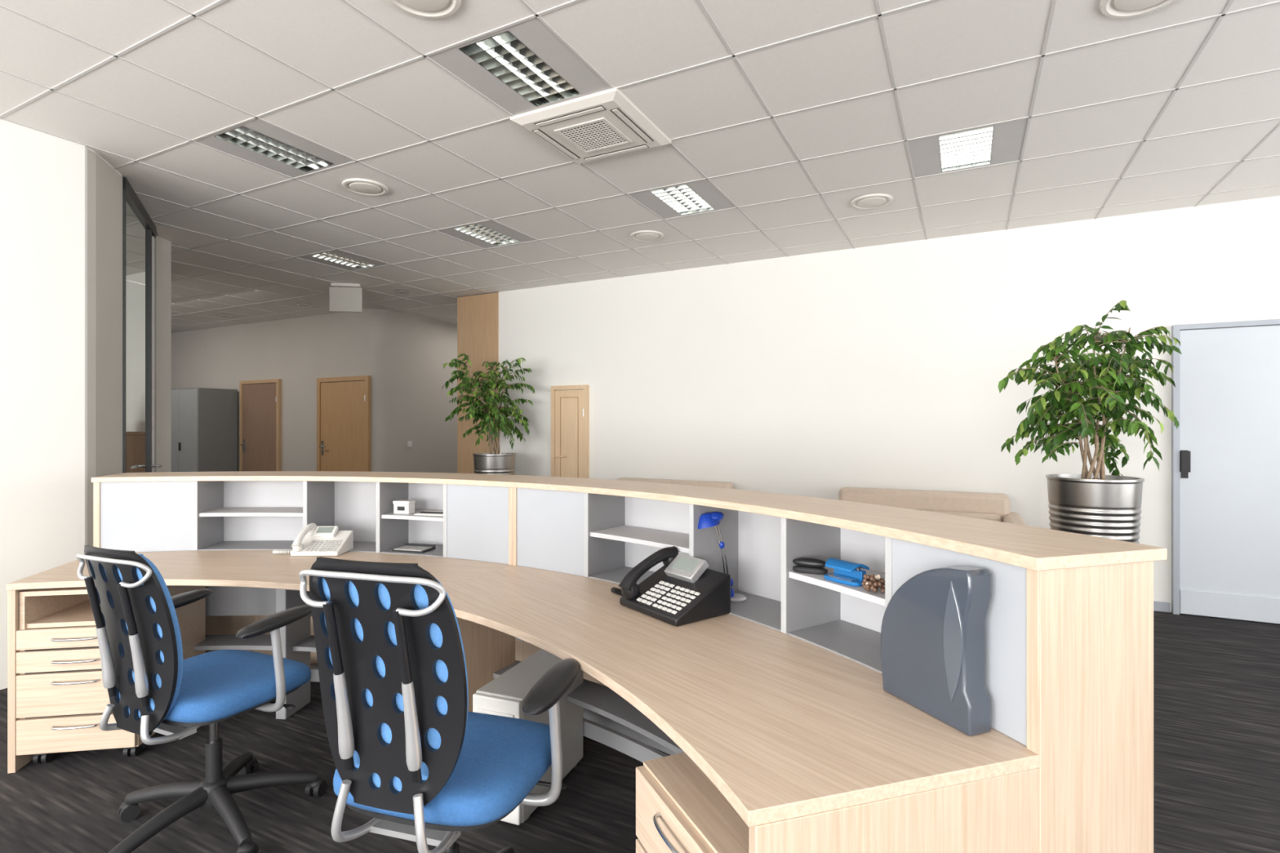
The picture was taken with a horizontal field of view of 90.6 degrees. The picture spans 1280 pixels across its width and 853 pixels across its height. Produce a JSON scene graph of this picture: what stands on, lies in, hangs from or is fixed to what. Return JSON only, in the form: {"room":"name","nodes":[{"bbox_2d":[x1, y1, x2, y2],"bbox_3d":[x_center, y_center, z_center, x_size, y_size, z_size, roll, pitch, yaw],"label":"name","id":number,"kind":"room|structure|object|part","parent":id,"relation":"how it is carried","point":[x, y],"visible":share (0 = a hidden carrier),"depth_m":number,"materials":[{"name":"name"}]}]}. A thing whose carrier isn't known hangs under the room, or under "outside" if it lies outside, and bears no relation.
{"room":"lobby","nodes":[
{"label":"lobby","id":0,"kind":"room"},
{"bbox_2d":[0,118,121,689],"bbox_3d":[-4.559,-0.115,1.247,0.450,2.930,6.050,0,0,27],"label":"wall","id":1,"kind":"structure","parent":0,"point":[43,176],"depth_m":3.38,"materials":[{"name":"paint"}]},
{"bbox_2d":[87,149,122,546],"bbox_3d":[-3.179,-0.109,3.776,0.021,2.918,0.443,0,0,-18],"label":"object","id":2,"kind":"structure","parent":1,"relation":"attached to","point":[104,184],"depth_m":3.71,"materials":[{"name":"beige paint"}]},
{"bbox_2d":[122,176,155,473],"bbox_3d":[-3.539,-0.110,4.478,0.040,2.920,1.157,0,0,-30],"label":"frame","id":3,"kind":"object","parent":1,"relation":"attached to","point":[129,195],"visible":0.49,"depth_m":4.78,"materials":[{"name":"black metal"}]},
{"label":"pane","id":4,"kind":"object","parent":3,"relation":"in","visible":0},
{"bbox_2d":[130,464,162,468],"bbox_3d":[-3.698,0.300,4.754,0.174,0.019,0.160,0,0,-30],"label":"lever","id":5,"kind":"object","parent":4,"relation":"attached to","point":[142,465],"visible":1,"depth_m":4.78,"materials":[{"name":"metal"}]},
{"bbox_2d":[151,235,155,472],"bbox_3d":[-3.770,-0.055,4.880,0.050,2.810,0.060,0,0,-30],"label":"seal","id":6,"kind":"object","parent":1,"relation":"attached to","point":[153,237],"visible":0.21,"depth_m":4.86,"materials":[{"name":"grey plastic"}]},
{"bbox_2d":[125,271,145,431],"bbox_3d":[-6.156,-0.115,7.099,2.960,2.930,0.120,0,0,27],"label":"wall","id":7,"kind":"structure","parent":0,"point":[135,282],"depth_m":6.54,"materials":[{"name":"paint"}]},
{"bbox_2d":[171,308,457,473],"bbox_3d":[-5.870,-0.115,11.955,7.430,2.930,4.100,0,0,27],"label":"wall","id":8,"kind":"structure","parent":0,"point":[404,355],"depth_m":9.15,"materials":[{"name":"paint"}]},
{"bbox_2d":[240,382,275,471],"bbox_3d":[-5.736,0.350,9.524,0.844,1.990,0.097,0,0,27],"label":"door","id":9,"kind":"structure","parent":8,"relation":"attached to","point":[259,400],"depth_m":9.54,"materials":[{"name":"brown wood"}]},
{"bbox_3d":[-6.032,0.300,9.658,0.140,0.200,0.063,0,0,27],"label":"handle","id":10,"kind":"part","parent":9,"relation":"part of","materials":[{"name":"silver metal"}]},
{"bbox_2d":[239,378,281,471],"bbox_3d":[-5.724,0.325,9.547,0.950,2.050,0.050,0,0,27],"label":"frame","id":11,"kind":"object","parent":8,"relation":"attached to","point":[278,381],"visible":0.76,"depth_m":9.35,"materials":[{"name":"brown wood"}]},
{"bbox_2d":[319,380,364,471],"bbox_3d":[-4.086,0.365,8.677,0.914,1.960,0.097,0,0,27],"label":"leaf","id":12,"kind":"object","parent":8,"relation":"attached to","point":[342,403],"depth_m":8.68,"materials":[{"name":"brown wood"}]},
{"bbox_3d":[-4.414,0.300,8.826,0.140,0.200,0.063,0,0,27],"label":"handle","id":13,"kind":"part","parent":12,"relation":"part of","materials":[{"name":"silver metal"}]},
{"bbox_2d":[316,375,371,471],"bbox_3d":[-4.074,0.335,8.699,1.040,2.030,0.050,0,0,27],"label":"frame","id":14,"kind":"object","parent":8,"relation":"attached to","point":[367,379],"visible":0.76,"depth_m":8.48,"materials":[{"name":"brown wood"}]},
{"bbox_2d":[407,441,412,447],"bbox_3d":[-3.238,0.250,8.916,0.018,0.080,0.080,0,0,27],"label":"light switch","id":15,"kind":"object","parent":8,"relation":"attached to","point":[409,443],"visible":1,"depth_m":8.91,"materials":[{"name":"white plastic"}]},
{"bbox_2d":[0,0,1279,333],"bbox_3d":[-3.668,-1.578,4.449,18.208,0.004,13.812,0,0,27],"label":"ceiling","id":16,"kind":"structure","parent":0,"point":[795,112],"depth_m":3.24,"materials":[{"name":"tile"}]},
{"bbox_2d":[216,314,231,316],"bbox_3d":[-5.902,-1.573,8.992,0.180,0.010,0.180,0,0,27],"label":"recessed light","id":17,"kind":"object","parent":16,"relation":"in","point":[220,315],"visible":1,"depth_m":8.97,"materials":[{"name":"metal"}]},
{"bbox_2d":[195,118,353,177],"bbox_3d":[-2.080,-1.623,3.632,0.573,0.087,0.588,0,0,27],"label":"recessed light fixture","id":18,"kind":"object","parent":16,"relation":"in","point":[257,141],"visible":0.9,"depth_m":3.62,"materials":[{"name":"metal"}]},
{"bbox_2d":[296,302,311,306],"bbox_3d":[-4.337,-1.573,8.188,0.180,0.010,0.180,0,0,27],"label":"recessed light","id":19,"kind":"object","parent":16,"relation":"in","point":[298,304],"visible":1,"depth_m":8.18,"materials":[{"name":"metal"}]},
{"bbox_2d":[297,249,388,271],"bbox_3d":[-2.818,-1.623,6.035,0.573,0.087,0.588,0,0,27],"label":"recessed light fixture","id":20,"kind":"object","parent":16,"relation":"in","point":[335,258],"visible":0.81,"depth_m":6.04,"materials":[{"name":"metal"}]},
{"bbox_2d":[329,283,362,312],"bbox_3d":[-3.254,-1.425,7.013,0.340,0.309,0.050,0,0,-8],"label":"ceiling box","id":21,"kind":"object","parent":16,"relation":"attached to","point":[347,298],"visible":1,"depth_m":7.00,"materials":[{"name":"beige paint"}]},
{"bbox_2d":[342,177,388,195],"bbox_3d":[-1.805,-1.568,4.166,0.280,0.019,0.280,0,0,27],"label":"ceiling speaker","id":22,"kind":"object","parent":16,"relation":"attached to","point":[357,185],"depth_m":4.13},
{"bbox_2d":[393,289,409,293],"bbox_3d":[-2.780,-1.573,7.388,0.180,0.010,0.180,0,0,27],"label":"recessed light","id":23,"kind":"object","parent":16,"relation":"in","point":[394,291],"visible":1,"depth_m":7.37,"materials":[{"name":"metal"}]},
{"bbox_2d":[388,0,461,18],"bbox_3d":[-0.793,-1.568,2.296,0.280,0.019,0.280,0,0,27],"label":"ceiling speaker","id":24,"kind":"object","parent":16,"relation":"attached to","point":[430,9],"depth_m":2.36},
{"bbox_2d":[436,220,535,248],"bbox_3d":[-1.257,-1.623,5.233,0.573,0.087,0.588,0,0,27],"label":"recessed light fixture","id":25,"kind":"object","parent":16,"relation":"in","point":[490,233],"visible":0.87,"depth_m":5.23,"materials":[{"name":"metal"}]},
{"bbox_2d":[428,17,610,115],"bbox_3d":[-0.519,-1.623,2.830,0.573,0.087,0.588,0,0,27],"label":"recessed light fixture","id":26,"kind":"object","parent":16,"relation":"in","point":[522,67],"visible":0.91,"depth_m":2.81,"materials":[{"name":"metal"}]},
{"bbox_2d":[510,87,671,164],"bbox_3d":[-0.244,-1.558,3.364,0.620,0.042,0.620,0,0,27],"label":"air conditioner cassette","id":27,"kind":"object","parent":16,"relation":"attached to","point":[603,124],"visible":1,"depth_m":3.27,"materials":[{"name":"white plastic"}]},
{"bbox_2d":[533,106,652,160],"bbox_3d":[-0.244,-1.540,3.364,0.498,0.006,0.498,0,0,27],"label":"grille","id":28,"kind":"object","parent":27,"relation":"attached to","point":[589,133],"depth_m":3.33,"materials":[{"name":"white plastic"}]},
{"bbox_2d":[630,230,663,241],"bbox_3d":[0.058,-1.568,5.232,0.280,0.019,0.280,0,0,27],"label":"ceiling speaker","id":29,"kind":"object","parent":16,"relation":"attached to","point":[642,235],"depth_m":5.20},
{"bbox_2d":[628,179,735,218],"bbox_3d":[0.304,-1.623,4.431,0.573,0.087,0.588,0,0,27],"label":"recessed light fixture","id":30,"kind":"object","parent":16,"relation":"in","point":[700,196],"visible":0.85,"depth_m":4.43,"materials":[{"name":"metal"}]},
{"bbox_2d":[850,193,893,208],"bbox_3d":[1.619,-1.568,4.430,0.280,0.019,0.280,0,0,27],"label":"ceiling speaker","id":31,"kind":"object","parent":16,"relation":"attached to","point":[872,201],"depth_m":4.40},
{"bbox_2d":[907,118,1028,177],"bbox_3d":[1.865,-1.623,3.629,0.573,0.087,0.588,0,0,27],"label":"recessed light fixture","id":32,"kind":"object","parent":16,"relation":"in","point":[1000,143],"visible":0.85,"depth_m":3.62,"materials":[{"name":"metal"}]},
{"bbox_2d":[1099,0,1175,17],"bbox_3d":[1.837,-1.568,2.294,0.280,0.019,0.280,0,0,27],"label":"ceiling speaker","id":33,"kind":"object","parent":16,"relation":"attached to","point":[1110,8],"depth_m":2.36},
{"bbox_2d":[0,610,1279,852],"bbox_3d":[-3.386,1.400,5.226,18.600,0.100,14.400,0,0,27],"label":"floor","id":34,"kind":"structure","parent":0,"point":[1216,681],"depth_m":2.40,"materials":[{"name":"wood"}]},
{"bbox_2d":[16,585,205,764],"bbox_3d":[-2.266,1.000,2.754,0.420,0.700,0.568,0,0,-9],"label":"drawer pedestal","id":35,"kind":"object","parent":34,"relation":"on","point":[62,698],"visible":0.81,"depth_m":2.50,"materials":[{"name":"brown wood"}]},
{"bbox_2d":[125,431,145,472],"bbox_3d":[-5.474,0.700,6.304,1.220,1.300,0.431,0,0,27],"label":"sideboard","id":36,"kind":"object","parent":34,"relation":"on","point":[135,441],"visible":0.02,"depth_m":6.13,"materials":[{"name":"brown wood"}]},
{"bbox_2d":[75,545,326,852],"bbox_3d":[-1.462,0.855,2.125,0.674,0.990,0.642,0,0,23],"label":"office chair","id":37,"kind":"object","parent":34,"relation":"on","point":[146,677],"visible":1,"depth_m":1.96,"materials":[{"name":"metal"}]},
{"bbox_3d":[-1.527,0.672,1.977,0.348,0.585,0.294,0,0,23],"label":"frame","id":38,"kind":"part","parent":37,"relation":"part of","materials":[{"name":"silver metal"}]},
{"bbox_2d":[102,554,182,728],"bbox_3d":[-1.550,0.645,1.923,0.344,0.542,0.109,0,0,23],"label":"chair backrest","id":39,"kind":"object","parent":37,"relation":"on","point":[143,650],"depth_m":1.89,"materials":[{"name":"black plastic"}]},
{"bbox_3d":[-1.442,0.882,2.175,0.490,0.102,0.470,0,0,23],"label":"seat","id":40,"kind":"part","parent":37,"relation":"part of","materials":[{"name":"blue fabric"}]},
{"bbox_2d":[171,387,237,471],"bbox_3d":[-6.787,0.390,9.742,0.980,1.920,0.595,0,0,27],"label":"tall cabinet","id":41,"kind":"object","parent":34,"relation":"on","point":[204,420],"visible":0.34,"depth_m":9.47,"materials":[{"name":"grey metal"}]},
{"bbox_3d":[-6.874,0.300,9.464,0.030,0.120,0.020,0,0,27],"label":"handle","id":42,"kind":"part","parent":41,"relation":"part of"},
{"bbox_2d":[299,556,580,852],"bbox_3d":[-0.483,0.814,1.611,0.659,1.072,0.688,0,0,16],"label":"office chair","id":43,"kind":"object","parent":34,"relation":"on","point":[409,755],"visible":1,"depth_m":1.37,"materials":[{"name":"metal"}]},
{"bbox_3d":[-0.537,0.619,1.421,0.358,0.642,0.294,0,0,16],"label":"frame","id":44,"kind":"part","parent":43,"relation":"part of","materials":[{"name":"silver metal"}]},
{"bbox_2d":[321,567,468,791],"bbox_3d":[-0.554,0.553,1.365,0.355,0.522,0.110,0,0,16],"label":"chair backrest","id":45,"kind":"object","parent":43,"relation":"on","point":[395,695],"depth_m":1.34,"materials":[{"name":"black plastic"}]},
{"bbox_3d":[-0.477,0.857,1.628,0.490,0.102,0.470,0,0,16],"label":"seat","id":46,"kind":"part","parent":43,"relation":"part of","materials":[{"name":"blue fabric"}]},
{"bbox_2d":[441,353,534,475],"bbox_3d":[-1.604,0.311,6.717,0.900,2.077,0.856,0,0,-42],"label":"potted ficus","id":47,"kind":"object","parent":34,"relation":"on","point":[491,463],"visible":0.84,"depth_m":6.58,"materials":[{"name":"plant"}]},
{"bbox_2d":[472,453,516,475],"bbox_3d":[-1.536,0.818,6.703,0.456,1.064,0.456,0,0,27],"label":"planter","id":48,"kind":"object","parent":47,"relation":"on","point":[483,463],"depth_m":6.52,"materials":[{"name":"metal"}]},
{"bbox_2d":[472,648,582,825],"bbox_3d":[-0.404,1.133,2.362,0.190,0.435,0.488,0,0,21],"label":"computer tower","id":49,"kind":"object","parent":34,"relation":"on","point":[505,695],"visible":0.38,"depth_m":2.30,"materials":[{"name":"grey plastic"}]},
{"bbox_2d":[6,471,1167,852],"bbox_3d":[-0.784,0.796,2.379,4.284,1.107,1.572,0,0,27],"label":"reception desk","id":50,"kind":"object","parent":34,"relation":"on","point":[780,699],"visible":0.78,"depth_m":1.66,"materials":[{"name":"brown wood"}]},
{"bbox_2d":[272,523,353,555],"bbox_3d":[-1.585,0.542,3.049,0.329,0.133,0.190,0,0,-1],"label":"telephone","id":51,"kind":"object","parent":50,"relation":"on","point":[320,540],"visible":1,"depth_m":3.04,"materials":[{"name":"plastic"}]},
{"bbox_3d":[-1.684,0.598,3.032,0.130,0.018,0.041,0,0,-1],"label":"coiled cord","id":52,"kind":"part","parent":51,"relation":"part of","materials":[{"name":"white plastic"}]},
{"bbox_2d":[392,499,415,514],"bbox_3d":[-1.158,0.395,3.113,0.090,0.062,0.055,0,0,15],"label":"box","id":53,"kind":"object","parent":50,"relation":"on","point":[400,506],"visible":1,"depth_m":3.09,"materials":[{"name":"white cardboard"}]},
{"bbox_3d":[-0.649,0.778,2.641,4.199,1.023,0.923,0,0,27],"label":"panel","id":54,"kind":"part","parent":50,"relation":"part of","materials":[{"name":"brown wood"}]},
{"bbox_2d":[391,542,435,553],"bbox_3d":[-1.106,0.594,3.098,0.170,0.020,0.110,0,0,15],"label":"book","id":55,"kind":"object","parent":50,"relation":"on","point":[409,548],"visible":1,"depth_m":3.09,"materials":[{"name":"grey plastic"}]},
{"bbox_2d":[413,511,443,515],"bbox_3d":[-0.985,0.420,3.078,0.186,0.012,0.125,0,0,15],"label":"paper stack","id":56,"kind":"object","parent":50,"relation":"on","point":[424,513],"visible":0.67,"depth_m":3.04,"materials":[{"name":"white paper"}]},
{"bbox_3d":[-0.784,0.939,2.391,3.805,0.622,0.931,0,0,27],"label":"modesty panel","id":57,"kind":"part","parent":50,"relation":"part of","materials":[{"name":"beige wood"}]},
{"bbox_3d":[-0.656,0.993,2.606,0.040,0.715,0.390,0,0,29],"label":"panel","id":58,"kind":"part","parent":50,"relation":"part of","materials":[{"name":"brown wood"}]},
{"bbox_2d":[610,546,730,626],"bbox_3d":[0.059,0.518,2.163,0.259,0.182,0.448,0,0,-37],"label":"desk telephone","id":59,"kind":"object","parent":50,"relation":"on","point":[682,591],"visible":1,"depth_m":2.08,"materials":[{"name":"black plastic"}]},
{"bbox_3d":[-0.039,0.598,2.260,0.050,0.018,0.176,0,0,-37],"label":"coiled cord","id":60,"kind":"part","parent":59,"relation":"part of","materials":[{"name":"black plastic"}]},
{"bbox_2d":[697,511,746,602],"bbox_3d":[0.284,0.451,2.212,0.175,0.306,0.086,0,0,0],"label":"desk lamp","id":61,"kind":"object","parent":50,"relation":"on","point":[708,519],"visible":0.75,"depth_m":2.20,"materials":[{"name":"blue metal"}]},
{"bbox_3d":[0.240,0.362,2.212,0.087,0.130,0.086,0,0,44],"label":"lamp shade","id":62,"kind":"part","parent":61,"relation":"part of","materials":[{"name":"blue plastic"}]},
{"bbox_3d":[0.284,0.441,2.213,0.061,0.226,0.007,0,0,0],"label":"stem","id":63,"kind":"part","parent":61,"relation":"part of","materials":[{"name":"metal"}]},
{"bbox_2d":[792,557,827,574],"bbox_3d":[0.496,0.405,1.849,0.104,0.042,0.036,0,0,27],"label":"stapler","id":64,"kind":"object","parent":50,"relation":"on","point":[804,565],"visible":0.98,"depth_m":1.83,"materials":[{"name":"plastic"}]},
{"bbox_3d":[0.496,0.398,1.849,0.104,0.028,0.036,0,0,27],"label":"arm","id":65,"kind":"part","parent":64,"relation":"part of","materials":[{"name":"black plastic"}]},
{"bbox_2d":[823,557,869,586],"bbox_3d":[0.569,0.398,1.744,0.074,0.057,0.120,0,0,-33],"label":"blue hole punch","id":66,"kind":"object","parent":50,"relation":"on","point":[846,572],"visible":0.89,"depth_m":1.72,"materials":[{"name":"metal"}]},
{"bbox_3d":[0.564,0.379,1.741,0.064,0.020,0.108,0,0,-33],"label":"lever","id":67,"kind":"part","parent":66,"relation":"part of","materials":[{"name":"blue plastic"}]},
{"bbox_2d":[861,573,884,592],"bbox_3d":[0.605,0.403,1.637,0.066,0.044,0.069,0,0,27],"label":"bracelets","id":68,"kind":"object","parent":50,"relation":"on","point":[871,582],"visible":0.98,"depth_m":1.62},
{"bbox_2d":[880,565,991,736],"bbox_3d":[0.627,0.447,1.366,0.064,0.324,0.247,0,0,-21],"label":"holder","id":69,"kind":"object","parent":50,"relation":"on","point":[932,652],"visible":1,"depth_m":1.30,"materials":[{"name":"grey plastic"}]},
{"bbox_2d":[616,477,733,488],"bbox_3d":[0.172,0.935,5.870,1.380,0.830,0.800,0,0,27],"label":"sofa","id":70,"kind":"object","parent":34,"relation":"on","point":[702,483],"visible":0.04,"depth_m":6.02,"materials":[{"name":"fabric"}]},
{"bbox_2d":[635,752,748,852],"bbox_3d":[0.307,1.050,1.318,0.568,0.600,0.420,0,0,-23],"label":"drawer pedestal","id":71,"kind":"object","parent":34,"relation":"on","point":[679,809],"visible":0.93,"depth_m":1.28,"materials":[{"name":"brown wood"}]},
{"bbox_2d":[839,487,1026,525],"bbox_3d":[2.129,0.935,4.865,1.420,0.830,0.800,0,0,27],"label":"sofa","id":72,"kind":"object","parent":34,"relation":"on","point":[988,506],"visible":0.15,"depth_m":4.99,"materials":[{"name":"fabric"}]},
{"bbox_2d":[998,300,1182,543],"bbox_3d":[2.522,0.355,3.583,0.892,1.991,1.037,0,0,27],"label":"potted ficus","id":73,"kind":"object","parent":34,"relation":"on","point":[1102,505],"visible":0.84,"depth_m":3.46,"materials":[{"name":"plant"}]},
{"bbox_2d":[498,195,1279,612],"bbox_3d":[2.208,-0.115,5.566,8.600,2.930,0.200,0,0,27],"label":"wall","id":74,"kind":"structure","parent":0,"point":[819,375],"depth_m":5.52,"materials":[{"name":"paint"}]},
{"bbox_2d":[457,292,498,473],"bbox_3d":[-1.887,-0.110,7.682,0.620,2.920,0.260,0,0,27],"label":"wall panel","id":75,"kind":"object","parent":74,"relation":"attached to","point":[477,316],"depth_m":7.59,"materials":[{"name":"brown wood"}]},
{"bbox_2d":[555,389,583,478],"bbox_3d":[-0.768,0.472,6.962,0.374,1.745,0.034,0,0,27],"label":"leaf","id":76,"kind":"object","parent":74,"relation":"attached to","point":[569,406],"visible":0.56,"depth_m":6.95,"materials":[{"name":"brown wood"}]},
{"bbox_2d":[560,396,578,477],"bbox_3d":[-0.776,0.400,6.946,0.240,1.450,0.004,0,0,27],"label":"trim","id":77,"kind":"structure","parent":74,"relation":"attached to","point":[560,397],"depth_m":6.94,"materials":[{"name":"brown wood"}]},
{"bbox_2d":[551,384,589,478],"bbox_3d":[-0.770,0.450,6.956,0.470,1.800,0.050,0,0,27],"label":"frame","id":78,"kind":"object","parent":74,"relation":"attached to","point":[585,387],"visible":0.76,"depth_m":6.87,"materials":[{"name":"brown wood"}]},
{"bbox_2d":[1153,600,1169,612],"bbox_3d":[1.093,1.315,6.020,6.200,0.070,0.012,0,0,27],"label":"baseboard","id":79,"kind":"structure","parent":74,"relation":"attached to","point":[1163,606],"depth_m":4.62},
{"bbox_2d":[1171,319,1279,614],"bbox_3d":[4.348,0.310,4.326,1.120,2.080,0.050,0,0,27],"label":"frame","id":80,"kind":"object","parent":74,"relation":"attached to","point":[1175,329],"visible":1,"depth_m":4.55,"materials":[{"name":"white metal"}]},
{"bbox_2d":[1179,324,1279,624],"bbox_3d":[4.342,0.328,4.314,1.044,2.035,0.073,0,0,27],"label":"leaf","id":81,"kind":"object","parent":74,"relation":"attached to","point":[1229,378],"depth_m":4.43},
{"bbox_3d":[3.894,0.270,4.525,0.050,0.200,0.040,0,0,27],"label":"handle","id":82,"kind":"part","parent":81,"relation":"part of","materials":[{"name":"grey metal"}]},
{"bbox_2d":[1180,589,1279,623],"bbox_3d":[4.340,1.255,4.311,1.040,0.170,0.012,0,0,27],"label":"kick plate","id":83,"kind":"object","parent":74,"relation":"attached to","point":[1253,608],"visible":1,"depth_m":4.42,"materials":[{"name":"grey metal"}]},
{"bbox_2d":[1045,473,1144,543],"bbox_3d":[2.576,0.818,3.601,0.456,1.064,0.456,0,0,27],"label":"planter","id":84,"kind":"object","parent":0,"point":[1102,505],"depth_m":3.43,"materials":[{"name":"metal"}]},
{"bbox_3d":[-4.441,-0.115,5.911,1.224,2.930,0.665,0,0,27],"label":"wall partition","id":85,"kind":"structure","parent":0,"visible":0},
{"bbox_2d":[155,230,171,471],"bbox_3d":[-3.955,-0.115,5.240,0.118,2.930,0.519,0,0,-35],"label":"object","id":86,"kind":"structure","parent":85,"relation":"attached to","point":[163,246],"depth_m":5.32,"materials":[{"name":"beige paint"}]}
]}

